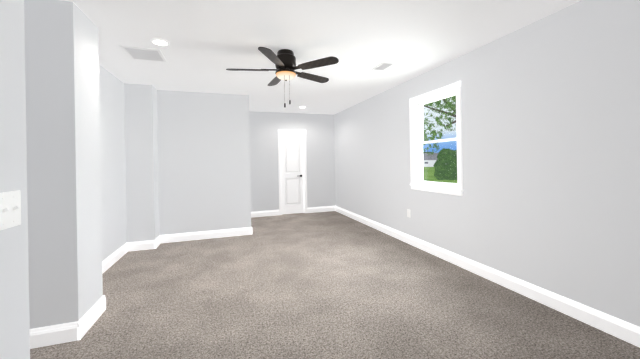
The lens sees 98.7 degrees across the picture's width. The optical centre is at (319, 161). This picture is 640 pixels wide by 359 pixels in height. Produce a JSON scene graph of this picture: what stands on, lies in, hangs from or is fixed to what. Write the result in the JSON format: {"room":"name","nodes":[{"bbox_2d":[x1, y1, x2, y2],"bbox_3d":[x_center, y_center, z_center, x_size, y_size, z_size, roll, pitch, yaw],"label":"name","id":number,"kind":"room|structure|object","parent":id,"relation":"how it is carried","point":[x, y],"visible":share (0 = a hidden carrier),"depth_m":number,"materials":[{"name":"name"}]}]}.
{"room":"empty bedroom","nodes":[
{"label":"empty bedroom","id":0,"kind":"room"},
{"bbox_2d":[0,0,29,358],"bbox_3d":[-1.880,0.067,-0.841,2.700,2.440,2.990,-1,0,-18],"label":"wall","id":1,"kind":"structure","parent":0,"point":[14,309],"depth_m":0.94,"materials":[{"name":"grey paint"}]},
{"bbox_2d":[0,190,20,229],"bbox_3d":[-1.027,0.161,0.912,0.020,0.120,0.116,-1,0,-18],"label":"switch plate","id":2,"kind":"object","parent":1,"relation":"attached to","point":[10,209],"visible":1,"depth_m":0.92,"materials":[{"name":"white plastic"}]},
{"bbox_2d":[24,0,102,328],"bbox_3d":[-2.945,0.086,1.810,2.349,2.440,0.404,-1,0,-18],"label":"wall","id":3,"kind":"structure","parent":0,"point":[63,161],"depth_m":1.96,"materials":[{"name":"grey paint"}]},
{"bbox_2d":[30,321,81,348],"bbox_3d":[-2.852,1.240,1.614,2.365,0.128,0.016,-1,0,-18],"label":"baseboard","id":4,"kind":"structure","parent":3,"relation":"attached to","point":[53,335],"depth_m":1.93,"materials":[{"name":"white paint"}]},
{"bbox_2d":[77,295,105,339],"bbox_3d":[-1.803,1.222,2.183,0.016,0.128,0.436,-1,0,-18],"label":"baseboard","id":5,"kind":"structure","parent":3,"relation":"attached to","point":[90,317],"depth_m":2.14,"materials":[{"name":"white paint"}]},
{"bbox_2d":[99,64,126,261],"bbox_3d":[-2.605,0.080,3.096,0.150,2.440,1.822,-1,0,-18],"label":"wall","id":6,"kind":"structure","parent":0,"point":[112,162],"depth_m":3.54,"materials":[{"name":"grey paint"}]},
{"bbox_2d":[102,243,127,273],"bbox_3d":[-2.506,1.234,3.123,0.016,0.128,1.822,-1,0,-18],"label":"baseboard","id":7,"kind":"structure","parent":6,"relation":"attached to","point":[113,258],"depth_m":3.51,"materials":[{"name":"white paint"}]},
{"bbox_2d":[124,83,159,242],"bbox_3d":[-3.033,0.087,4.953,0.509,2.440,1.972,-1,0,-18],"label":"wall","id":8,"kind":"structure","parent":0,"point":[141,166],"depth_m":4.05,"materials":[{"name":"grey paint"}]},
{"bbox_2d":[127,240,155,251],"bbox_3d":[-2.621,1.236,4.036,0.375,0.128,0.016,-1,0,-18],"label":"baseboard return","id":9,"kind":"object","parent":8,"relation":"attached to","point":[141,245],"visible":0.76,"depth_m":4.03,"materials":[{"name":"white paint"}]},
{"bbox_2d":[155,235,160,247],"bbox_3d":[-2.495,1.234,4.227,0.016,0.128,0.299,-1,0,-18],"label":"baseboard","id":10,"kind":"structure","parent":8,"relation":"attached to","point":[157,241],"depth_m":4.21,"materials":[{"name":"white paint"}]},
{"bbox_2d":[157,90,250,234],"bbox_3d":[-2.162,0.072,5.391,1.420,2.440,1.689,-1,0,-18],"label":"wall","id":11,"kind":"structure","parent":0,"point":[204,161],"depth_m":4.57,"materials":[{"name":"grey paint"}]},
{"bbox_2d":[160,227,251,242],"bbox_3d":[-1.866,1.223,4.585,1.436,0.128,0.016,-1,0,-18],"label":"baseboard","id":12,"kind":"structure","parent":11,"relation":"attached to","point":[179,237],"depth_m":4.56,"materials":[{"name":"white paint"}]},
{"bbox_2d":[249,111,334,211],"bbox_3d":[-0.691,0.047,6.691,2.193,2.440,0.150,-1,0,-18],"label":"wall","id":13,"kind":"structure","parent":0,"point":[320,156],"depth_m":6.58,"materials":[{"name":"grey paint"}]},
{"bbox_2d":[251,210,278,216],"bbox_3d":[-1.324,1.214,6.387,0.761,0.128,0.016,-1,0,-18],"label":"baseboard","id":14,"kind":"structure","parent":13,"relation":"attached to","point":[265,213],"depth_m":6.40,"materials":[{"name":"white paint"}]},
{"bbox_2d":[281,133,303,213],"bbox_3d":[-0.663,0.281,6.625,0.548,1.947,0.098,-1,0,-18],"label":"door","id":15,"kind":"structure","parent":13,"relation":"in","point":[292,173],"depth_m":6.64,"materials":[{"name":"white paint"}]},
{"bbox_2d":[278,129,306,214],"bbox_3d":[-0.678,0.251,6.686,0.684,2.032,0.166,-1,0,-18],"label":"door frame","id":16,"kind":"structure","parent":13,"relation":"attached to","point":[280,131],"depth_m":6.62,"materials":[{"name":"white paint"}]},
{"bbox_2d":[307,206,334,212],"bbox_3d":[0.041,1.190,6.840,0.748,0.128,0.016,-1,0,-18],"label":"baseboard","id":17,"kind":"structure","parent":13,"relation":"attached to","point":[320,209],"depth_m":6.83,"materials":[{"name":"white paint"}]},
{"bbox_2d":[61,0,580,114],"bbox_3d":[-1.180,-1.190,2.140,6.250,0.050,8.493,-1,0,-18],"label":"ceiling","id":18,"kind":"structure","parent":0,"point":[210,41],"depth_m":2.65,"materials":[{"name":"white paint"}]},
{"bbox_2d":[119,45,166,61],"bbox_3d":[-1.877,-1.148,2.948,0.355,0.011,0.365,-1,0,-18],"label":"ceiling vent","id":19,"kind":"object","parent":18,"relation":"in","point":[140,53],"visible":1,"depth_m":2.92,"materials":[{"name":"white metal"}]},
{"bbox_2d":[150,38,169,45],"bbox_3d":[-1.548,-1.154,2.664,0.164,0.009,0.164,-1,0,-18],"label":"recessed light","id":20,"kind":"object","parent":18,"relation":"in","point":[159,42],"visible":1,"depth_m":2.66,"materials":[{"name":"white paint"}]},
{"bbox_2d":[226,47,338,106],"bbox_3d":[-0.395,-0.873,2.989,1.189,0.612,1.171,-1,0,-18],"label":"fan","id":21,"kind":"object","parent":18,"relation":"hanging from","point":[284,61],"visible":1,"depth_m":2.87,"materials":[{"name":"black wood"}]},
{"bbox_2d":[372,62,395,70],"bbox_3d":[0.797,-1.195,3.462,0.175,0.009,0.285,-1,0,-18],"label":"ceiling vent","id":22,"kind":"object","parent":18,"relation":"in","point":[382,66],"visible":0.98,"depth_m":3.45,"materials":[{"name":"white metal"}]},
{"bbox_2d":[30,211,639,358],"bbox_3d":[-1.137,1.300,2.140,6.250,0.050,8.493,-1,0,-18],"label":"floor","id":23,"kind":"structure","parent":0,"point":[328,285],"depth_m":2.36,"materials":[{"name":"beige carpet"}]},
{"bbox_2d":[334,0,639,326],"bbox_3d":[1.736,0.005,3.102,0.150,2.440,8.493,-1,0,-18],"label":"wall","id":24,"kind":"structure","parent":0,"point":[549,199],"depth_m":2.39,"materials":[{"name":"grey paint"}]},
{"bbox_2d":[409,81,463,195],"bbox_3d":[1.541,-0.264,3.619,0.175,1.321,0.949,-1,0,-18],"label":"window","id":25,"kind":"structure","parent":24,"relation":"in","point":[417,142],"depth_m":3.73,"materials":[{"name":"white paint"}]},
{"bbox_2d":[335,206,639,347],"bbox_3d":[1.677,1.162,3.076,0.016,0.128,8.193,-1,0,-18],"label":"baseboard","id":26,"kind":"structure","parent":24,"relation":"attached to","point":[618,328],"depth_m":2.47,"materials":[{"name":"white paint"}]},
{"label":"outside","id":27,"kind":"structure","parent":0,"visible":0},
{"bbox_2d":[423,167,456,183],"bbox_3d":[96.518,0.612,126.890,256.850,0.050,340.000,-1,0,-18],"label":"lawn","id":28,"kind":"structure","parent":27,"point":[427,170],"depth_m":36.65,"materials":[{"name":"green plant"}]},
{"bbox_2d":[423,153,437,166],"bbox_3d":[33.161,-0.534,90.000,14.800,4.424,9.000,-1,0,20],"label":"house","id":29,"kind":"structure","parent":28,"relation":"on","point":[426,162],"depth_m":85.81,"materials":[{"name":"white"}]},
{"bbox_2d":[423,95,455,155],"bbox_3d":[6.258,-2.464,13.613,5.527,9.213,3.936,-1,0,-18],"label":"tree","id":30,"kind":"object","parent":28,"relation":"on","point":[451,106],"depth_m":13.29,"materials":[{"name":"green plant"}]},
{"bbox_2d":[433,148,456,179],"bbox_3d":[14.558,0.242,30.587,4.459,3.514,3.520,-1,0,-18],"label":"bush","id":31,"kind":"object","parent":28,"relation":"on","point":[441,167],"depth_m":29.34,"materials":[{"name":"green plant"}]}
]}

